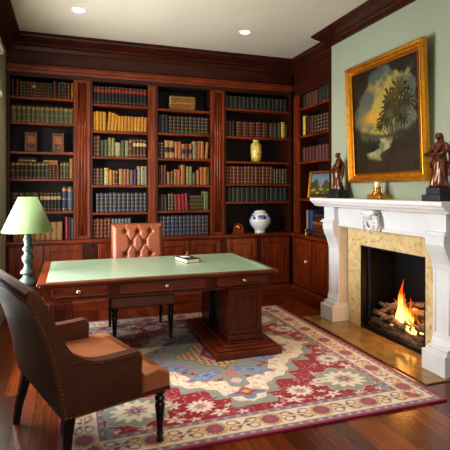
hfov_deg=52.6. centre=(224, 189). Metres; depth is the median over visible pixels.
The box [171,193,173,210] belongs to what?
book
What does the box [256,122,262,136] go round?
book
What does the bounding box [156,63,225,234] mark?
bookcase
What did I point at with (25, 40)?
trim
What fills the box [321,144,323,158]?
book
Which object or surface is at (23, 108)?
book
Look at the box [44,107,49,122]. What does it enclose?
book
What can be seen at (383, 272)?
firebox
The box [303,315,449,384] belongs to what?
hearth slab
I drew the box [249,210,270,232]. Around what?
ginger jar
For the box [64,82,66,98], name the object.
book
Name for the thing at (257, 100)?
book
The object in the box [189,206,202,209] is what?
book
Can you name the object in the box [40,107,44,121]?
book
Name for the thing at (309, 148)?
book
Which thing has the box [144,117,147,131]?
book
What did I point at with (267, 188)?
book
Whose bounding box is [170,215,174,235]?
book
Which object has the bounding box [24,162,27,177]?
book
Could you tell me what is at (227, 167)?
book
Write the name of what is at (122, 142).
book
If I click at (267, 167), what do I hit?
book
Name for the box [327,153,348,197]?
statuette
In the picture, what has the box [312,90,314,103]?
book
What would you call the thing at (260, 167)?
book
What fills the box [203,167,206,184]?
book
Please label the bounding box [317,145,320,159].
book
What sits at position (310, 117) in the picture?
book
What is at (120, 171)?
book
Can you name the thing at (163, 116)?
book
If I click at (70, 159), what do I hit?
book
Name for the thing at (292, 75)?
wall
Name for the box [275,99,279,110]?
book
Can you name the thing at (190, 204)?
book
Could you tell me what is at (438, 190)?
statuette
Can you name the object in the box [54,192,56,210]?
book
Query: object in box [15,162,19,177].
book
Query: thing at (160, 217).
book
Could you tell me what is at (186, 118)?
book
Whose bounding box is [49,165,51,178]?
book
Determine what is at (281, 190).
book
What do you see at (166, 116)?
book
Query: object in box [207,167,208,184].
book
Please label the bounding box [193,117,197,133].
book
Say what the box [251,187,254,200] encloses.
book
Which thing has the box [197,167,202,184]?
book
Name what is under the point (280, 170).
book
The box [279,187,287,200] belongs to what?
book
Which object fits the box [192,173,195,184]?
book
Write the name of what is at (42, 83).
book
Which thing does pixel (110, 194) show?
book
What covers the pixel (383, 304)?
log
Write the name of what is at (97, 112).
book
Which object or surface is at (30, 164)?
book
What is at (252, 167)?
book
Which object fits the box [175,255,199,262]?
book
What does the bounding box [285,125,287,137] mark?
book
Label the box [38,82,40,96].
book
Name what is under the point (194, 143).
book
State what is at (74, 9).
recessed light
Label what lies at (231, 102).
book
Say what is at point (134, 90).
book
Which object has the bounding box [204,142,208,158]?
book
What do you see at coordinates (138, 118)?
book
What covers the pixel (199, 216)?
book
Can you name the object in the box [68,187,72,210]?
book
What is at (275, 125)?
book
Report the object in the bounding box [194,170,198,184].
book
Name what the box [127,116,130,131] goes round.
book
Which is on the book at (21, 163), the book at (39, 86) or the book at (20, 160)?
the book at (20, 160)
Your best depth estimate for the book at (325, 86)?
6.00 m
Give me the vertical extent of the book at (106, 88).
0.232 m
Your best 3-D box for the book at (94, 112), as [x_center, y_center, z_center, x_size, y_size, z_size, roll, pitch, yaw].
[-1.724,-0.897,5.992,0.035,0.247,0.164,0,0,-19]
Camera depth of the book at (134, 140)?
6.08 m
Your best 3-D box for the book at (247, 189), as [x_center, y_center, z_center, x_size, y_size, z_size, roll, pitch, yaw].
[0.312,0.064,6.686,0.077,0.203,0.174,0,0,-19]
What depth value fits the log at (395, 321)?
4.66 m
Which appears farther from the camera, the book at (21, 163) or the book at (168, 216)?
the book at (168, 216)
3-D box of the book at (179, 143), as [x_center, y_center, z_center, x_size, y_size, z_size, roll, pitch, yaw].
[-0.650,-0.551,6.357,0.044,0.231,0.167,0,0,-19]
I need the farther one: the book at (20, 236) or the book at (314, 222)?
the book at (314, 222)
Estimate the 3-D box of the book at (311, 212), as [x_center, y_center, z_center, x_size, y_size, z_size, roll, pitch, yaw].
[1.294,0.464,6.499,0.163,0.335,0.070,0,0,-19]
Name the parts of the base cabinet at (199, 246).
door, door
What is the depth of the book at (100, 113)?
5.94 m
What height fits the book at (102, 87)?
0.235 m
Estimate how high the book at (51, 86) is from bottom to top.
0.189 m
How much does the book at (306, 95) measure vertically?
0.197 m
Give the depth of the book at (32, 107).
5.67 m
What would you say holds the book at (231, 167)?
on the bookcase at (276, 152)
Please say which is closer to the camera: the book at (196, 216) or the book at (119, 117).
the book at (119, 117)
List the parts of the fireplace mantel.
scrolled leg, scrolled leg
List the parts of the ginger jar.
lid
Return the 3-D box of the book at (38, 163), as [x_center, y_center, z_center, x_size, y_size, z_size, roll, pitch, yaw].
[-2.357,-0.245,5.771,0.046,0.203,0.165,0,0,-19]
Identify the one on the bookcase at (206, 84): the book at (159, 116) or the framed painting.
the book at (159, 116)
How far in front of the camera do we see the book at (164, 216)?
6.22 m
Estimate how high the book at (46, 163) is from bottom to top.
0.206 m
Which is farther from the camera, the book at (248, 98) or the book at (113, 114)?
the book at (248, 98)
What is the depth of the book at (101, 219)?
5.95 m
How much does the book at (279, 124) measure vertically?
0.231 m
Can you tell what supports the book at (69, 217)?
on the countertop
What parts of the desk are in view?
drawer, drawer, recessed panel, moulding, drawer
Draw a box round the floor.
[0,294,449,449]
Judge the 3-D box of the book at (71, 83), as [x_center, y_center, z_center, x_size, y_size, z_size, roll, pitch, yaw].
[-1.984,-1.267,5.905,0.028,0.212,0.166,0,0,-19]
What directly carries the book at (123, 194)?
on the bookcase at (107, 72)
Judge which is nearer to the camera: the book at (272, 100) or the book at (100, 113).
the book at (100, 113)
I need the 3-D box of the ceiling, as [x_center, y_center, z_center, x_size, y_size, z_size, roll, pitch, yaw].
[0.564,-1.951,2.814,4.950,0.100,8.160,0,0,-19]
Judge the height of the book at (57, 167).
0.166 m
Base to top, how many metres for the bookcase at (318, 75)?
2.370 m
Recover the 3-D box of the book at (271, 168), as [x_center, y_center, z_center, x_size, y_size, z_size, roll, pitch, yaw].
[0.664,-0.219,6.812,0.062,0.255,0.180,0,0,-19]
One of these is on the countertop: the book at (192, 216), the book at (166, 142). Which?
the book at (192, 216)
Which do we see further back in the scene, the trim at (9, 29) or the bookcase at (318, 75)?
the bookcase at (318, 75)
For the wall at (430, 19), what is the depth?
4.47 m
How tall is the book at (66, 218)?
0.285 m
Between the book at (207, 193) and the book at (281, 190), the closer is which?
the book at (207, 193)
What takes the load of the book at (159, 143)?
on the bookcase at (206, 84)
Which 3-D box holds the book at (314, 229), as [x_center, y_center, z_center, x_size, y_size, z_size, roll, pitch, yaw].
[1.361,0.559,6.268,0.185,0.054,0.300,0,0,-19]
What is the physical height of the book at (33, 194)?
0.240 m
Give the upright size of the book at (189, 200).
0.054 m
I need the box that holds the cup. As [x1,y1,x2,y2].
[372,188,382,194]
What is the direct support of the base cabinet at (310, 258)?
on the floor
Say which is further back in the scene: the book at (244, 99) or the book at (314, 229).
the book at (244, 99)
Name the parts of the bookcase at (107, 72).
panel, panel, panel, shelf, shelf, shelf, shelf, shelf, cornice, panel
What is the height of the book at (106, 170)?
0.222 m
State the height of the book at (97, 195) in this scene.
0.251 m
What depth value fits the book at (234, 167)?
6.54 m
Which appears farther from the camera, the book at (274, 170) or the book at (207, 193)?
the book at (274, 170)
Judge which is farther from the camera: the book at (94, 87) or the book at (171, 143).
the book at (171, 143)
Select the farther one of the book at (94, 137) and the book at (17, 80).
the book at (94, 137)
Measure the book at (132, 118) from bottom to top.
0.204 m
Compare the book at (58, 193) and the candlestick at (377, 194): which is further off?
the book at (58, 193)
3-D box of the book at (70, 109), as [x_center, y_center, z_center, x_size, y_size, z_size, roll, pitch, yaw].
[-1.994,-0.944,5.893,0.054,0.197,0.167,0,0,-19]
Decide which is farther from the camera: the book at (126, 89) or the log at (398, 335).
the book at (126, 89)
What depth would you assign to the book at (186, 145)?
6.31 m
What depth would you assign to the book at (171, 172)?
6.25 m
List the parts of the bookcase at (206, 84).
panel, panel, panel, shelf, shelf, shelf, shelf, shelf, cornice, panel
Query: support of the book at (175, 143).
on the bookcase at (206, 84)
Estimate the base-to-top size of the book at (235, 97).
0.180 m
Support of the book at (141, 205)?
on the bookcase at (107, 72)
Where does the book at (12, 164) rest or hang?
on the bookcase at (30, 66)
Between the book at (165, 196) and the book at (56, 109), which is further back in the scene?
the book at (165, 196)
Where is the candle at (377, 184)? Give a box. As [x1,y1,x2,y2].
[375,182,379,187]
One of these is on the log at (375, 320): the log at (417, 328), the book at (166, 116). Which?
the log at (417, 328)
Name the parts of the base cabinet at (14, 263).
door, door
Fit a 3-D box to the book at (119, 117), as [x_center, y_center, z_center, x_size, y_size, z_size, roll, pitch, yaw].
[-1.423,-0.876,6.098,0.040,0.204,0.177,2,-1,-19]
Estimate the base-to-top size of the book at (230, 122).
0.221 m
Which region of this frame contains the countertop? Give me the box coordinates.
[5,230,327,245]
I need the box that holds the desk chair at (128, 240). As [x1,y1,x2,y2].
[107,222,174,337]
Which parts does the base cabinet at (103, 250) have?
door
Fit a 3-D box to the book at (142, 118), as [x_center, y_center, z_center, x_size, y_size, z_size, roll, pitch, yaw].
[-1.136,-0.877,6.193,0.038,0.207,0.168,2,-1,-19]
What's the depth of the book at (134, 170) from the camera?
6.09 m
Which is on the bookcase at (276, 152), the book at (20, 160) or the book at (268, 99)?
the book at (268, 99)
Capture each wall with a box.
[0,37,5,325]
[248,75,292,284]
[332,0,449,199]
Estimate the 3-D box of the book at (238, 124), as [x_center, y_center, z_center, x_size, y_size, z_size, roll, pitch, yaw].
[0.185,-0.881,6.651,0.099,0.223,0.180,0,0,-19]
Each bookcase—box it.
[5,49,90,241]
[91,57,156,238]
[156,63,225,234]
[224,69,292,233]
[292,56,331,232]
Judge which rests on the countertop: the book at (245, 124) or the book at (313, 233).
the book at (313, 233)
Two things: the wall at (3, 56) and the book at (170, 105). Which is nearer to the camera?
the wall at (3, 56)
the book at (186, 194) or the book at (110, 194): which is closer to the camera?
the book at (110, 194)
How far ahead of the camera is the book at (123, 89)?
6.03 m
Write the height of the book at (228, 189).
0.204 m
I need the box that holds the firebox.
[361,245,424,354]
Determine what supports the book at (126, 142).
on the bookcase at (107, 72)
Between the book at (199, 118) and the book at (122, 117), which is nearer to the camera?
the book at (122, 117)
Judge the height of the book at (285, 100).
0.182 m
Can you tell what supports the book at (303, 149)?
on the bookcase at (318, 75)
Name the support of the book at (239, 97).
on the bookcase at (276, 152)
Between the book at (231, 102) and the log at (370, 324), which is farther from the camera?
the book at (231, 102)
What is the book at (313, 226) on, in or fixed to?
on the book at (314, 229)
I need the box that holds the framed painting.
[345,36,430,182]
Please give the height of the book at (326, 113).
0.242 m
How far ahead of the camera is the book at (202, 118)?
6.38 m
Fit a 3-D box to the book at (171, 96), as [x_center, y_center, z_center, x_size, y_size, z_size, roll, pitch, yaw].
[-0.613,-1.282,6.404,0.345,0.041,0.204,0,0,-19]
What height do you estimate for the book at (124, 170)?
0.210 m
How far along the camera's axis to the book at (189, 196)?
6.36 m
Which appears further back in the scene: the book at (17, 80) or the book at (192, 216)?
the book at (192, 216)
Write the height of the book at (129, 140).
0.242 m
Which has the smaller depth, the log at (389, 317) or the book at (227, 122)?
the log at (389, 317)
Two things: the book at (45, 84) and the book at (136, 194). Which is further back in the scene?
the book at (136, 194)
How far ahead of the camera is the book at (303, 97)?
6.58 m
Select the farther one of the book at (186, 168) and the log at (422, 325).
the book at (186, 168)
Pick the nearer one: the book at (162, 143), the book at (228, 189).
the book at (162, 143)
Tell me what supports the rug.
on the floor
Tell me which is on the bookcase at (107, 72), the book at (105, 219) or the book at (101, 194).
the book at (101, 194)
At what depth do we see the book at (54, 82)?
5.75 m
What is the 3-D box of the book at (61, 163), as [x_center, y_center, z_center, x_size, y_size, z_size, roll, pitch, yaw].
[-2.103,-0.247,5.855,0.037,0.207,0.169,0,0,-19]
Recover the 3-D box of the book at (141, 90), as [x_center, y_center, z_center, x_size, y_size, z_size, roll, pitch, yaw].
[-1.146,-1.240,6.188,0.051,0.235,0.166,0,0,-19]
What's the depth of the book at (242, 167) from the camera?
6.58 m
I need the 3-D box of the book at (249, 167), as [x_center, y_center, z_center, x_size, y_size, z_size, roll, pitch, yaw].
[0.333,-0.220,6.690,0.059,0.258,0.169,0,0,-19]
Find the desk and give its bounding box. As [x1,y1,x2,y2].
[36,253,281,361]
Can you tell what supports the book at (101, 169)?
on the bookcase at (107, 72)
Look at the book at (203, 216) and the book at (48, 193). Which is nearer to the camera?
the book at (48, 193)
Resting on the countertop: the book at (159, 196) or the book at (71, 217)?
the book at (71, 217)
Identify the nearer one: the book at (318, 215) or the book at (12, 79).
the book at (12, 79)
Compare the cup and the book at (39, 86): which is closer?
the cup
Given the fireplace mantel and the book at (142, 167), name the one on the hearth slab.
the fireplace mantel
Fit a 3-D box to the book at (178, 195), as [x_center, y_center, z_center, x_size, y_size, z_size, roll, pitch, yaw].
[-0.651,0.170,6.355,0.059,0.227,0.172,0,0,-19]
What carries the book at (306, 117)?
on the bookcase at (318, 75)
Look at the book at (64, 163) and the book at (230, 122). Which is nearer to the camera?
the book at (64, 163)
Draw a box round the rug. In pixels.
[57,305,446,449]
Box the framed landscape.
[307,170,328,197]
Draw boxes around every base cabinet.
[5,243,95,316]
[96,243,110,309]
[163,239,223,302]
[224,236,290,295]
[290,236,328,307]
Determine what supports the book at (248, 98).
on the bookcase at (276, 152)
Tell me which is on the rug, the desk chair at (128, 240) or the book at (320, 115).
the desk chair at (128, 240)
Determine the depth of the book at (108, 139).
5.97 m
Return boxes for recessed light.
[71,7,86,12]
[238,30,251,34]
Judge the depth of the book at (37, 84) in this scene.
5.69 m
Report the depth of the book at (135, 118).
6.09 m
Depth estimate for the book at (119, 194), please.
6.01 m
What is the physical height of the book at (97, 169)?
0.220 m
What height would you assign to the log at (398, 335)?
0.094 m
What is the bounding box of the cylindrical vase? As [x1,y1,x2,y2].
[251,140,261,161]
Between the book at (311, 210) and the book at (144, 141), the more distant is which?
the book at (311, 210)
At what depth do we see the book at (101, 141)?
5.95 m
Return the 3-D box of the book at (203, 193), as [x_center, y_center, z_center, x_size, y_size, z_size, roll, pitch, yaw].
[-0.306,0.152,6.475,0.034,0.261,0.167,0,0,-19]
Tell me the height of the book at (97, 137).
0.270 m
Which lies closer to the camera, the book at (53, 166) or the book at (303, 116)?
the book at (53, 166)
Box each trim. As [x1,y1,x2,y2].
[0,0,19,48]
[7,31,292,74]
[292,42,331,74]
[311,0,415,46]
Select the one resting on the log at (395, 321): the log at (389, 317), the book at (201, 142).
the log at (389, 317)
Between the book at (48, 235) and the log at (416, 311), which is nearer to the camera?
the log at (416, 311)
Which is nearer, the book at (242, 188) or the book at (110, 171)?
the book at (110, 171)
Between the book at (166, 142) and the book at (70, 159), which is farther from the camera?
the book at (166, 142)
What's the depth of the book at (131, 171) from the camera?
6.07 m
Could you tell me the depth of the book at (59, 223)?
5.78 m
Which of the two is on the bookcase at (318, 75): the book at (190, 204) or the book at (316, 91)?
the book at (316, 91)
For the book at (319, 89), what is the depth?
6.16 m
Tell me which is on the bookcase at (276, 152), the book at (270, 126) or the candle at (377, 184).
the book at (270, 126)
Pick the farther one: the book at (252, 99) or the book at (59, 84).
the book at (252, 99)
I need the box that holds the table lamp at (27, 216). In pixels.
[1,197,53,285]
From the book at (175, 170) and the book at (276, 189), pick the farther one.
the book at (276, 189)
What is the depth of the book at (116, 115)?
6.00 m
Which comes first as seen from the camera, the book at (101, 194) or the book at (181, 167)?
the book at (101, 194)
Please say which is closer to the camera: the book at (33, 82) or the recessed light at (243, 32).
the recessed light at (243, 32)
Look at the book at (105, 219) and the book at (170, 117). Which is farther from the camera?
the book at (170, 117)
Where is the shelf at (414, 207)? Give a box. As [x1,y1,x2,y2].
[310,198,449,214]
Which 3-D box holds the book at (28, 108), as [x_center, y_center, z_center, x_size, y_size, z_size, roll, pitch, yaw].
[-2.471,-0.947,5.729,0.059,0.202,0.167,0,0,-19]
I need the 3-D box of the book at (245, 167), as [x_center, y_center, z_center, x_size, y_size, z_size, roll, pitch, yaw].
[0.282,-0.220,6.674,0.053,0.257,0.173,0,0,-19]
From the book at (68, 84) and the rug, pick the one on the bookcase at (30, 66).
the book at (68, 84)
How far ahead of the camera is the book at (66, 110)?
5.80 m
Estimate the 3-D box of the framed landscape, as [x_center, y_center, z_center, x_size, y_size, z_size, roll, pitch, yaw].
[1.332,-0.073,6.298,0.074,0.389,0.500,0,0,-31]
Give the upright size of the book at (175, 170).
0.213 m
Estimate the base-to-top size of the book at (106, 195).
0.253 m
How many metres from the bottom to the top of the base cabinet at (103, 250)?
0.846 m
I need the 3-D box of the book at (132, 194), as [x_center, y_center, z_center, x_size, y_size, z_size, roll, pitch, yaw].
[-1.256,0.167,6.153,0.054,0.252,0.170,0,0,-19]
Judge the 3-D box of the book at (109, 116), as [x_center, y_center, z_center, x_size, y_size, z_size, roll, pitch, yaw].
[-1.543,-0.899,6.051,0.066,0.255,0.168,0,0,-19]
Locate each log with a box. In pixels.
[369,321,380,329]
[370,316,423,344]
[373,309,405,329]
[378,298,406,312]
[379,301,408,309]
[379,314,393,320]
[381,327,423,348]
[388,309,420,334]
[404,320,423,332]
[406,301,423,308]
[409,323,423,332]
[412,307,423,316]
[414,316,423,323]
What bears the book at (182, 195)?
on the bookcase at (206, 84)
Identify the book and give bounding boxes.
[10,162,14,177]
[10,192,16,209]
[11,78,14,94]
[11,105,15,120]
[13,234,17,240]
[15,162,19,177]
[16,79,18,95]
[16,105,20,120]
[17,192,23,197]
[18,157,34,159]
[18,159,36,161]
[18,234,23,240]
[19,81,21,95]
[20,162,23,177]
[21,106,25,121]
[22,81,25,95]
[24,132,36,151]
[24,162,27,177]
[24,192,30,196]
[26,81,28,95]
[26,106,30,121]
[28,162,32,177]
[29,82,31,95]
[31,106,34,121]
[31,192,39,200]
[32,81,35,96]
[33,162,36,177]
[35,106,39,121]
[35,233,39,240]
[36,82,38,96]
[37,162,40,178]
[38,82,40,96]
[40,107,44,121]
[40,192,42,206]
[40,233,45,239]
[41,82,43,96]
[41,162,44,178]
[43,160,57,162]
[43,192,46,210]
[44,82,46,96]
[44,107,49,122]
[45,162,48,178]
[46,221,51,239]
[47,83,49,97]
[47,192,50,210]
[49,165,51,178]
[50,83,52,97]
[50,107,53,122]
[51,192,53,210]
[51,222,56,239]
[52,133,64,151]
[52,165,55,178]
[53,81,56,97]
[54,107,58,122]
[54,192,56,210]
[56,166,59,178]
[57,82,60,97]
[57,192,60,210]
[57,221,62,239]
[59,108,63,122]
[60,162,62,178]
[61,82,63,97]
[62,186,66,210]
[63,162,65,178]
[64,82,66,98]
[64,108,68,123]
[65,217,67,239]
[66,162,68,178]
[67,83,69,98]
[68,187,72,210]
[69,108,72,123]
[69,158,72,178]
[69,217,70,238]
[71,83,72,98]
[71,217,72,238]
[93,86,96,102]
[93,111,95,129]
[93,136,95,155]
[93,168,95,184]
[93,218,95,238]
[95,193,99,211]
[96,111,98,129]
[96,136,99,155]
[96,168,99,184]
[96,218,99,237]
[97,86,100,103]
[99,112,102,130]
[100,140,103,155]
[100,168,103,184]
[100,193,103,211]
[100,218,103,237]
[101,86,104,103]
[103,112,105,130]
[104,140,107,155]
[104,168,108,184]
[104,193,108,211]
[104,218,107,237]
[105,86,107,103]
[106,112,111,130]
[107,138,110,155]
[108,87,111,103]
[108,218,110,237]
[109,170,111,184]
[109,193,112,211]
[110,113,114,130]
[111,138,114,156]
[112,87,114,103]
[112,170,114,184]
[113,193,117,211]
[114,114,118,130]
[115,87,117,104]
[115,142,120,156]
[115,170,117,184]
[117,116,120,130]
[118,87,121,104]
[118,169,122,184]
[118,193,121,211]
[120,140,124,156]
[121,116,123,130]
[122,87,124,104]
[122,193,126,211]
[123,169,126,184]
[124,116,127,131]
[125,88,128,104]
[125,141,128,156]
[126,193,130,211]
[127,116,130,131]
[127,169,129,184]
[128,139,132,156]
[129,88,132,105]
[130,170,132,184]
[131,117,133,131]
[131,193,134,211]
[133,88,135,105]
[133,139,136,156]
[133,169,136,184]
[134,117,136,131]
[135,193,138,211]
[136,89,139,105]
[136,139,139,156]
[136,166,140,184]
[137,117,140,131]
[139,193,143,211]
[140,89,142,105]
[140,139,142,156]
[141,117,143,131]
[141,166,143,184]
[143,89,146,105]
[143,140,146,156]
[143,192,146,211]
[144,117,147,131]
[144,166,146,184]
[158,115,161,131]
[158,142,160,157]
[158,165,160,184]
[158,195,160,210]
[158,215,162,222]
[159,194,163,210]
[160,165,163,184]
[161,142,163,157]
[162,114,164,132]
[163,140,168,157]
[163,215,166,235]
[164,165,166,184]
[164,195,167,210]
[165,115,168,132]
[166,193,170,210]
[167,172,169,184]
[167,215,170,235]
[168,95,194,100]
[168,101,194,105]
[168,104,194,107]
[168,107,194,109]
[168,171,173,184]
[169,98,194,102]
[169,116,172,132]
[169,141,173,157]
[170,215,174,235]
[171,169,176,184]
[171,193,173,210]
[173,116,176,132]
[174,142,177,157]
[174,194,177,210]
[175,215,178,235]
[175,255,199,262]
[177,116,180,132]
[177,169,179,184]
[177,194,181,210]
[178,142,180,157]
[178,165,184,184]
[179,215,182,235]
[181,117,184,132]
[181,144,184,157]
[181,194,184,209]
[182,193,188,209]
[182,215,186,235]
[185,117,188,133]
[185,144,188,158]
[185,167,188,184]
[187,214,190,234]
[188,195,202,198]
[188,199,202,202]
[188,203,202,206]
[189,117,192,133]
[189,144,191,158]
[189,167,191,184]
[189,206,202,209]
[190,141,196,158]
[191,215,194,234]
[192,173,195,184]
[192,214,197,234]
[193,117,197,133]
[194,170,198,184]
[197,141,199,158]
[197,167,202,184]
[198,117,200,133]
[198,214,201,234]
[200,141,203,158]
[201,117,204,133]
[201,191,205,209]
[202,214,208,234]
[202,215,204,234]
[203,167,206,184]
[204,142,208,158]
[205,118,208,133]
[206,192,208,209]
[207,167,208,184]
[226,95,229,107]
[226,121,228,135]
[226,166,229,183]
[226,187,231,201]
[229,96,233,107]
[229,121,231,135]
[230,166,232,183]
[232,121,234,135]
[232,187,235,200]
[233,166,236,183]
[234,96,237,107]
[235,121,242,136]
[236,187,240,200]
[237,166,240,183]
[238,96,241,108]
[241,166,243,183]
[241,187,244,200]
[242,97,246,108]
[243,122,248,136]
[244,166,247,183]
[245,187,250,200]
[247,97,249,108]
[248,166,250,183]
[249,122,255,136]
[250,97,254,108]
[251,166,254,183]
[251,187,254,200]
[255,97,259,109]
[255,166,258,183]
[255,187,259,200]
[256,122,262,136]
[259,166,261,183]
[260,98,262,109]
[260,187,265,200]
[262,122,268,137]
[262,166,265,183]
[263,98,266,109]
[266,166,269,183]
[266,187,269,200]
[267,98,270,109]
[268,123,272,137]
[270,167,272,183]
[270,187,273,200]
[271,99,274,110]
[273,123,277,137]
[273,169,275,183]
[274,187,278,200]
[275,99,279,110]
[276,169,278,183]
[278,123,280,137]
[279,169,281,183]
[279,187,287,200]
[279,188,283,200]
[280,99,283,110]
[280,122,284,137]
[282,169,284,183]
[283,99,286,110]
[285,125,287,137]
[285,169,287,183]
[302,95,305,107]
[302,148,304,161]
[303,116,305,134]
[305,93,307,106]
[305,116,308,134]
[305,147,307,160]
[306,210,310,228]
[308,147,310,160]
[308,210,318,233]
[309,115,313,133]
[310,211,321,233]
[311,146,313,159]
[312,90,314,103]
[312,217,323,221]
[312,225,322,228]
[312,232,325,236]
[313,115,315,132]
[313,213,323,217]
[313,221,322,225]
[313,228,324,233]
[314,146,316,159]
[315,89,317,102]
[316,114,318,131]
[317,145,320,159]
[318,87,320,101]
[319,114,321,131]
[321,86,323,100]
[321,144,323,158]
[322,112,324,130]
[324,84,327,99]
[324,144,327,158]
[325,112,327,129]
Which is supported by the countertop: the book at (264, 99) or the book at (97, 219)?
the book at (97, 219)
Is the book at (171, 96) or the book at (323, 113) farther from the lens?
the book at (171, 96)
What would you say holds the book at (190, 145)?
on the bookcase at (206, 84)
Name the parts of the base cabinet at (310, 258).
door, door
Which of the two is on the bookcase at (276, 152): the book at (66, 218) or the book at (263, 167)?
the book at (263, 167)
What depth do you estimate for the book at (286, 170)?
6.81 m
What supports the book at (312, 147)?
on the bookcase at (318, 75)
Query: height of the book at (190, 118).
0.236 m
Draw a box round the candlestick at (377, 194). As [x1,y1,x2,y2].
[366,182,387,198]
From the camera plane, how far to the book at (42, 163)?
5.71 m
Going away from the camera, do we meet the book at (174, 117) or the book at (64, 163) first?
the book at (64, 163)
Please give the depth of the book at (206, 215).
6.41 m
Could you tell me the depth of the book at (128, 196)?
6.06 m
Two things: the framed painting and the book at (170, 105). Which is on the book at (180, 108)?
the book at (170, 105)
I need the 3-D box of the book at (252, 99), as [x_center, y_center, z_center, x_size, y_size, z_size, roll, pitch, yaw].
[0.383,-1.262,6.716,0.070,0.181,0.178,0,0,-19]
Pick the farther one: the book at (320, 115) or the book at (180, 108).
the book at (180, 108)
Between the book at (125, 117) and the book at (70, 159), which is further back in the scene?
the book at (125, 117)
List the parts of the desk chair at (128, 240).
leg, leg, backrest, seat, leg, leg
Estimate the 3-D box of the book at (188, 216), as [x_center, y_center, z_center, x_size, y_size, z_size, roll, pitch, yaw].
[-0.530,0.490,6.402,0.056,0.283,0.180,0,0,-19]
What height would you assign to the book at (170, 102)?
0.041 m
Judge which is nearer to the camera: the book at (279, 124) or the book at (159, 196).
the book at (159, 196)
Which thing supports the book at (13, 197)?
on the bookcase at (30, 66)
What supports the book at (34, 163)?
on the bookcase at (30, 66)
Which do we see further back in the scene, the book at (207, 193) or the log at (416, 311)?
the book at (207, 193)
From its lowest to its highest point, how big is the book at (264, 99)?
0.178 m
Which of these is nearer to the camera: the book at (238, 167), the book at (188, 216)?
the book at (188, 216)
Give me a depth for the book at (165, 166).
6.22 m
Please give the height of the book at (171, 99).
0.041 m
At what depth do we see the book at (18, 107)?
5.62 m
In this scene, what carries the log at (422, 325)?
on the log at (375, 320)
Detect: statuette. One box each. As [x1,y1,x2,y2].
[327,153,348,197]
[422,133,449,200]
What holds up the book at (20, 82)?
on the bookcase at (30, 66)
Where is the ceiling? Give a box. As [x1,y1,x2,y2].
[10,0,367,58]
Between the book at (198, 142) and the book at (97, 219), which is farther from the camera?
the book at (198, 142)
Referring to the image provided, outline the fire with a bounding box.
[390,280,423,334]
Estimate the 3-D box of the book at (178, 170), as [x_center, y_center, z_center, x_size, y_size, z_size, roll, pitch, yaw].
[-0.663,-0.178,6.358,0.043,0.212,0.166,0,0,-19]
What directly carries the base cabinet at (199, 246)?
on the floor
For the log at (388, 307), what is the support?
on the log at (395, 321)
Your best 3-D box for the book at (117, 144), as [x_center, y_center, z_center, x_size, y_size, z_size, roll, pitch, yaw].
[-1.442,-0.533,6.093,0.067,0.190,0.174,0,0,-19]
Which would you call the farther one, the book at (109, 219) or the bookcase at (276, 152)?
the bookcase at (276, 152)
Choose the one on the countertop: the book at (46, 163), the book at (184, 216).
the book at (184, 216)
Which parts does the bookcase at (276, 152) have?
panel, panel, panel, shelf, shelf, shelf, shelf, shelf, cornice, panel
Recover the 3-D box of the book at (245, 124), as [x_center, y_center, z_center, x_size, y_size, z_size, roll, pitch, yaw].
[0.281,-0.880,6.680,0.103,0.222,0.178,0,0,-19]
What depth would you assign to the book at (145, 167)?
6.13 m
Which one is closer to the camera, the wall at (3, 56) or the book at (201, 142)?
the wall at (3, 56)
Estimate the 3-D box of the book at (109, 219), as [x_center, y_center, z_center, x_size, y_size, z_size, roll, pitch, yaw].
[-1.545,0.501,6.055,0.049,0.261,0.169,0,0,-19]
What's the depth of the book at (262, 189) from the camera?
6.68 m
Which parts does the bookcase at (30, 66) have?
panel, panel, shelf, shelf, shelf, shelf, panel, cornice, shelf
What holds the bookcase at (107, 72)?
on the countertop
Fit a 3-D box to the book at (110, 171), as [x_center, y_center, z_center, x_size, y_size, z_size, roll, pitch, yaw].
[-1.528,-0.166,6.059,0.037,0.198,0.166,0,0,-19]
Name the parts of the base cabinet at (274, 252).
door, door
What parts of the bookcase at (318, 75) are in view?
panel, cornice, shelf, shelf, shelf, panel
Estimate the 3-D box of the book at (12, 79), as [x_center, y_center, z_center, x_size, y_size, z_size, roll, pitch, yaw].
[-2.642,-1.267,5.676,0.034,0.213,0.164,0,0,-19]
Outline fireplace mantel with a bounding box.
[310,198,449,378]
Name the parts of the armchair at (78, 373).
leg, backrest, leg, arm, nailhead trim, seat rail, arm, seat, leg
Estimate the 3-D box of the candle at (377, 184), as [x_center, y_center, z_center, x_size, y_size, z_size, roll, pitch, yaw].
[1.549,-0.053,4.631,0.052,0.058,0.052,0,0,-19]
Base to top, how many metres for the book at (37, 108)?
0.200 m
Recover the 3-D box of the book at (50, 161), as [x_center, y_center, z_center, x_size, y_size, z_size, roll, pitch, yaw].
[-2.226,-0.359,5.811,0.170,0.032,0.132,0,0,-19]
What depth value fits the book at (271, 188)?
6.74 m
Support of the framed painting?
attached to the wall at (430, 19)
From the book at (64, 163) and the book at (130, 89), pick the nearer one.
the book at (64, 163)
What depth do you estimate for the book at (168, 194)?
6.23 m
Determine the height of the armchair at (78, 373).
1.028 m
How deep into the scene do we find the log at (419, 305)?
4.67 m
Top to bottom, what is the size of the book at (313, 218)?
0.054 m
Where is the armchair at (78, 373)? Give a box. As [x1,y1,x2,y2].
[0,269,169,449]
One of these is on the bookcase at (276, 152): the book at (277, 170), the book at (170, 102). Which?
the book at (277, 170)
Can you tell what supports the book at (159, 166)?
on the bookcase at (206, 84)
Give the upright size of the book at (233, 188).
0.203 m
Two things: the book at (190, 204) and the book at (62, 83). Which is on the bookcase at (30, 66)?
the book at (62, 83)
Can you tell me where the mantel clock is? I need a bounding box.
[232,223,243,233]
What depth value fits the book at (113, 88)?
5.99 m
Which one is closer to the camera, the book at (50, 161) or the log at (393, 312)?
the log at (393, 312)
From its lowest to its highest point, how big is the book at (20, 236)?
0.225 m
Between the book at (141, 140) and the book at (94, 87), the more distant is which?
the book at (141, 140)

